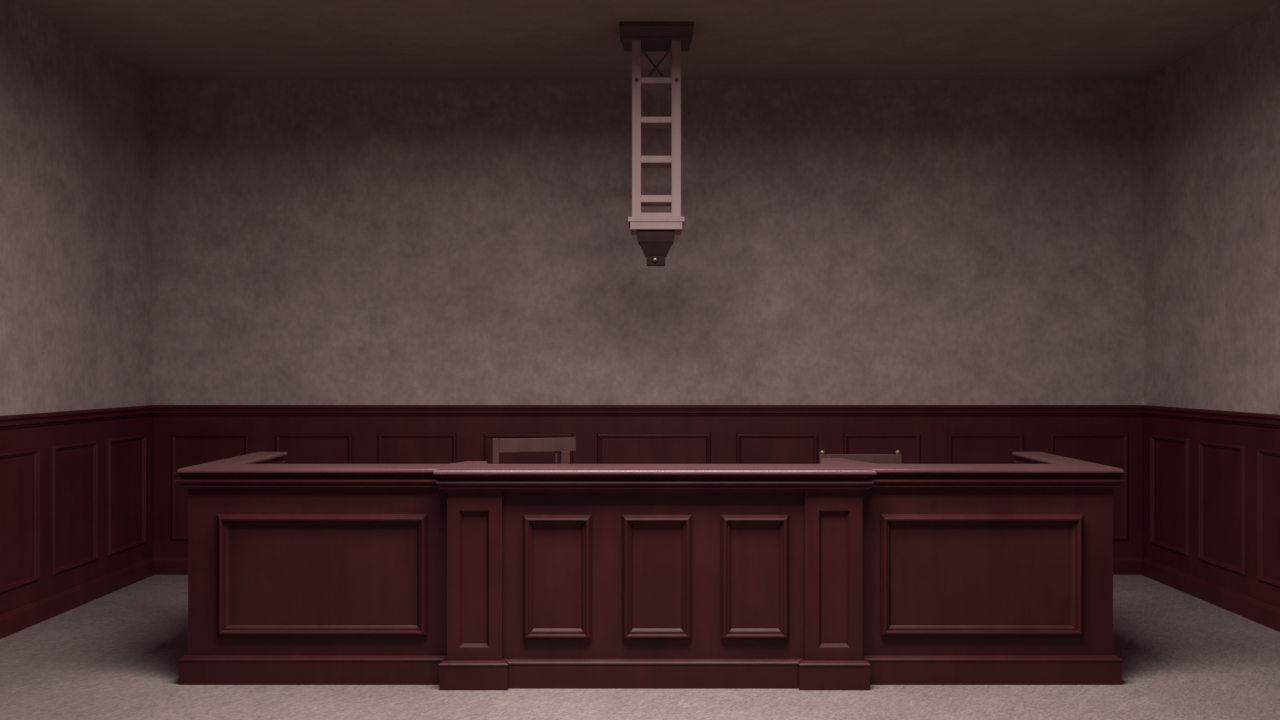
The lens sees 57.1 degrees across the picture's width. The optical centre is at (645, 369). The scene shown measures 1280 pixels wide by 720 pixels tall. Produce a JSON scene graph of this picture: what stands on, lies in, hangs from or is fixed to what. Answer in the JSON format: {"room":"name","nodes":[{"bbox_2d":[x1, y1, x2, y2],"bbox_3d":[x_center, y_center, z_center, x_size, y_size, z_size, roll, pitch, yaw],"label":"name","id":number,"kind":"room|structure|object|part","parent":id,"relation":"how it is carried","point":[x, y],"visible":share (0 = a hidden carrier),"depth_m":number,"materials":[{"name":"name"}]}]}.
{"room":"courtroom","nodes":[
{"label":"courtroom","id":0,"kind":"room"},
{"bbox_2d":[0,0,151,415],"bbox_3d":[-3.709,-0.317,3.525,0.150,3.633,10.250,0,0,0],"label":"wall","id":1,"kind":"structure","parent":0,"point":[76,119],"depth_m":7.40,"materials":[{"name":"paint"}]},
{"bbox_2d":[0,557,154,638],"bbox_3d":[-3.616,1.435,3.525,0.036,0.130,10.250,0,0,0],"label":"baseboard","id":2,"kind":"structure","parent":1,"relation":"attached to","point":[21,618],"depth_m":7.38,"materials":[{"name":"red paint"}]},
{"bbox_2d":[0,405,155,613],"bbox_3d":[-3.608,0.879,3.525,0.052,1.243,10.250,0,0,0],"label":"wainscoting","id":3,"kind":"structure","parent":1,"relation":"attached to","point":[76,486],"depth_m":7.38,"materials":[{"name":"red paint"}]},
{"bbox_3d":[-3.608,0.857,6.703,0.020,0.787,0.580,0,0,0],"label":"panel moulding","id":4,"kind":"part","parent":3,"relation":"part of","materials":[{"name":"red paint"}]},
{"bbox_3d":[-3.608,0.857,7.445,0.020,0.787,0.580,0,0,0],"label":"panel moulding","id":5,"kind":"part","parent":3,"relation":"part of","materials":[{"name":"red paint"}]},
{"bbox_3d":[-3.608,0.298,3.525,0.052,0.082,10.250,0,0,0],"label":"chair rail","id":6,"kind":"part","parent":3,"relation":"part of","materials":[{"name":"red paint"}]},
{"bbox_3d":[-3.608,0.857,8.187,0.020,0.787,0.580,0,0,0],"label":"panel moulding","id":7,"kind":"part","parent":3,"relation":"part of","materials":[{"name":"red paint"}]},
{"bbox_2d":[0,575,1279,719],"bbox_3d":[0.015,1.575,3.525,7.597,0.150,10.550,0,0,0],"label":"floor","id":8,"kind":"structure","parent":0,"point":[115,655],"depth_m":5.50,"materials":[{"name":"carpet"}]},
{"bbox_2d":[492,437,575,463],"bbox_3d":[-0.571,0.941,6.439,0.492,1.117,0.468,0,0,-18],"label":"wooden chair","id":9,"kind":"object","parent":8,"relation":"on","point":[564,445],"visible":0.25,"depth_m":6.63,"materials":[{"name":"brown wood"}]},
{"bbox_3d":[-0.843,0.941,6.578,0.036,1.117,0.036,0,0,-18],"label":"post","id":10,"kind":"part","parent":9,"relation":"part of","materials":[{"name":"brown wood"}]},
{"bbox_3d":[-0.615,0.424,6.652,0.444,0.078,0.032,0,0,-18],"label":"rail","id":11,"kind":"part","parent":9,"relation":"part of","materials":[{"name":"brown wood"}]},
{"bbox_3d":[-0.463,0.980,6.702,0.052,1.039,0.036,0,0,-18],"label":"post","id":12,"kind":"part","parent":9,"relation":"part of","materials":[{"name":"brown wood"}]},
{"bbox_2d":[174,452,1126,689],"bbox_3d":[0.021,0.984,6.098,4.524,1.033,1.243,0,0,0],"label":"bench","id":13,"kind":"object","parent":8,"relation":"on","point":[833,573],"visible":1,"depth_m":5.60,"materials":[{"name":"red paint"}]},
{"bbox_3d":[-2.064,0.529,6.250,0.026,0.082,0.900,0,0,0],"label":"cornice","id":14,"kind":"part","parent":13,"relation":"part of","materials":[{"name":"red paint"}]},
{"bbox_3d":[-1.546,0.981,5.613,1.005,0.584,0.034,0,0,0],"label":"panel moulding","id":15,"kind":"part","parent":13,"relation":"part of","materials":[{"name":"red paint"}]},
{"bbox_3d":[-0.419,0.980,5.548,0.326,0.592,0.034,0,0,0],"label":"panel moulding","id":16,"kind":"part","parent":13,"relation":"part of","materials":[{"name":"red paint"}]},
{"bbox_2d":[177,452,1123,474],"bbox_3d":[0.021,0.477,6.098,4.484,0.021,1.243,0,0,0],"label":"countertop","id":17,"kind":"structure","parent":13,"relation":"on","point":[243,463],"depth_m":5.58,"materials":[{"name":"brown wood"}]},
{"bbox_3d":[0.021,0.529,6.093,4.524,0.082,1.213,0,0,0],"label":"cornice","id":18,"kind":"part","parent":13,"relation":"part of","materials":[{"name":"red paint"}]},
{"bbox_3d":[0.052,0.980,5.548,0.331,0.592,0.034,0,0,0],"label":"panel moulding","id":19,"kind":"part","parent":13,"relation":"part of","materials":[{"name":"red paint"}]},
{"bbox_3d":[0.515,0.980,5.548,0.324,0.592,0.034,0,0,0],"label":"panel moulding","id":20,"kind":"part","parent":13,"relation":"part of","materials":[{"name":"red paint"}]},
{"bbox_3d":[1.605,0.981,5.613,0.970,0.584,0.034,0,0,0],"label":"panel moulding","id":21,"kind":"part","parent":13,"relation":"part of","materials":[{"name":"red paint"}]},
{"bbox_3d":[2.107,0.529,6.250,0.026,0.082,0.900,0,0,0],"label":"cornice","id":22,"kind":"part","parent":13,"relation":"part of","materials":[{"name":"red paint"}]},
{"bbox_2d":[819,450,901,463],"bbox_3d":[1.192,0.974,6.766,0.480,1.052,0.468,0,0,0],"label":"wooden chair","id":23,"kind":"object","parent":8,"relation":"on","point":[896,458],"visible":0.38,"depth_m":6.54,"materials":[{"name":"brown wood"}]},
{"bbox_3d":[0.982,0.985,6.550,0.036,1.030,0.036,0,0,0],"label":"post","id":24,"kind":"part","parent":23,"relation":"part of","materials":[{"name":"brown wood"}]},
{"bbox_3d":[1.192,0.549,6.551,0.386,0.160,0.026,0,0,0],"label":"panel","id":25,"kind":"part","parent":23,"relation":"part of","materials":[{"name":"brown wood"}]},
{"bbox_3d":[1.402,0.985,6.550,0.036,1.030,0.036,0,0,0],"label":"post","id":26,"kind":"part","parent":23,"relation":"part of","materials":[{"name":"brown wood"}]},
{"bbox_2d":[152,80,1143,404],"bbox_3d":[0.015,-0.317,8.725,7.597,3.633,0.150,0,0,0],"label":"wall","id":27,"kind":"structure","parent":0,"point":[315,242],"depth_m":8.65,"materials":[{"name":"paint"}]},
{"bbox_2d":[153,405,1142,556],"bbox_3d":[0.015,0.879,8.624,7.297,1.243,0.052,0,0,0],"label":"wainscoting","id":28,"kind":"structure","parent":27,"relation":"attached to","point":[184,436],"depth_m":8.63,"materials":[{"name":"red paint"}]},
{"bbox_3d":[-3.200,0.857,8.624,0.574,0.787,0.020,0,0,0],"label":"panel moulding","id":29,"kind":"part","parent":28,"relation":"part of","materials":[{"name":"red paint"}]},
{"bbox_3d":[-2.438,0.857,8.624,0.566,0.787,0.020,0,0,0],"label":"panel moulding","id":30,"kind":"part","parent":28,"relation":"part of","materials":[{"name":"red paint"}]},
{"bbox_3d":[-1.681,0.857,8.624,0.581,0.787,0.020,0,0,0],"label":"panel moulding","id":31,"kind":"part","parent":28,"relation":"part of","materials":[{"name":"red paint"}]},
{"bbox_3d":[-0.864,0.857,8.624,0.655,0.787,0.020,0,0,0],"label":"panel moulding","id":32,"kind":"part","parent":28,"relation":"part of","materials":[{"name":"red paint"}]},
{"bbox_3d":[0.015,0.298,8.624,7.297,0.082,0.052,0,0,0],"label":"chair rail","id":33,"kind":"part","parent":28,"relation":"part of","materials":[{"name":"red paint"}]},
{"bbox_3d":[0.059,0.857,8.624,0.838,0.787,0.020,0,0,0],"label":"panel moulding","id":34,"kind":"part","parent":28,"relation":"part of","materials":[{"name":"red paint"}]},
{"bbox_3d":[0.964,0.857,8.624,0.603,0.787,0.020,0,0,0],"label":"panel moulding","id":35,"kind":"part","parent":28,"relation":"part of","materials":[{"name":"red paint"}]},
{"bbox_3d":[1.732,0.857,8.624,0.566,0.787,0.020,0,0,0],"label":"panel moulding","id":36,"kind":"part","parent":28,"relation":"part of","materials":[{"name":"red paint"}]},
{"bbox_3d":[2.494,0.857,8.624,0.559,0.787,0.020,0,0,0],"label":"panel moulding","id":37,"kind":"part","parent":28,"relation":"part of","materials":[{"name":"red paint"}]},
{"bbox_3d":[3.251,0.857,8.624,0.574,0.787,0.020,0,0,0],"label":"panel moulding","id":38,"kind":"part","parent":28,"relation":"part of","materials":[{"name":"red paint"}]},
{"bbox_2d":[154,557,1141,574],"bbox_3d":[0.015,1.435,8.632,7.297,0.130,0.036,0,0,0],"label":"baseboard","id":39,"kind":"structure","parent":27,"relation":"attached to","point":[163,565],"depth_m":8.61,"materials":[{"name":"red paint"}]},
{"bbox_2d":[17,0,1279,79],"bbox_3d":[0.015,-2.208,3.525,7.597,0.150,10.550,0,0,0],"label":"ceiling","id":40,"kind":"structure","parent":0,"point":[158,39],"depth_m":7.50,"materials":[{"name":"paint"}]},
{"bbox_2d":[619,21,693,265],"bbox_3d":[0.065,-1.393,7.378,0.456,1.480,0.365,0,0,0],"label":"ceiling light fixture","id":41,"kind":"object","parent":40,"relation":"hanging from","point":[655,232],"visible":1,"depth_m":7.25,"materials":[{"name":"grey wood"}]},
{"bbox_3d":[-0.059,-1.490,7.350,0.056,1.092,0.200,0,0,0],"label":"rail","id":42,"kind":"part","parent":41,"relation":"part of","materials":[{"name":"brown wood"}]},
{"bbox_3d":[0.065,-2.084,7.370,0.456,0.097,0.350,0,0,0],"label":"ceiling plate","id":43,"kind":"part","parent":41,"relation":"part of","materials":[{"name":"brown wood"}]},
{"bbox_3d":[0.186,-1.490,7.350,0.059,1.092,0.200,0,0,0],"label":"rail","id":44,"kind":"part","parent":41,"relation":"part of","materials":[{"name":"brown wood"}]},
{"bbox_2d":[1144,1,1279,414],"bbox_3d":[3.738,-0.317,3.525,0.150,3.633,10.250,0,0,0],"label":"wall","id":45,"kind":"structure","parent":0,"point":[1212,115],"depth_m":7.55,"materials":[{"name":"paint"}]},
{"bbox_2d":[1140,405,1279,607],"bbox_3d":[3.637,0.879,3.525,0.052,1.243,10.250,0,0,0],"label":"wainscoting","id":46,"kind":"structure","parent":45,"relation":"attached to","point":[1211,478],"depth_m":7.53,"materials":[{"name":"red paint"}]},
{"bbox_3d":[3.637,0.857,8.187,0.020,0.787,0.580,0,0,0],"label":"panel moulding","id":47,"kind":"part","parent":46,"relation":"part of","materials":[{"name":"red paint"}]},
{"bbox_3d":[3.637,0.298,3.525,0.052,0.082,10.250,0,0,0],"label":"chair rail","id":48,"kind":"part","parent":46,"relation":"part of","materials":[{"name":"red paint"}]},
{"bbox_3d":[3.637,0.857,7.445,0.020,0.787,0.580,0,0,0],"label":"panel moulding","id":49,"kind":"part","parent":46,"relation":"part of","materials":[{"name":"red paint"}]},
{"bbox_3d":[3.637,0.857,6.703,0.020,0.787,0.580,0,0,0],"label":"panel moulding","id":50,"kind":"part","parent":46,"relation":"part of","materials":[{"name":"red paint"}]},
{"bbox_2d":[1141,557,1279,631],"bbox_3d":[3.645,1.435,3.525,0.036,0.130,10.250,0,0,0],"label":"baseboard","id":51,"kind":"structure","parent":45,"relation":"attached to","point":[1263,613],"depth_m":7.50,"materials":[{"name":"red paint"}]}
]}

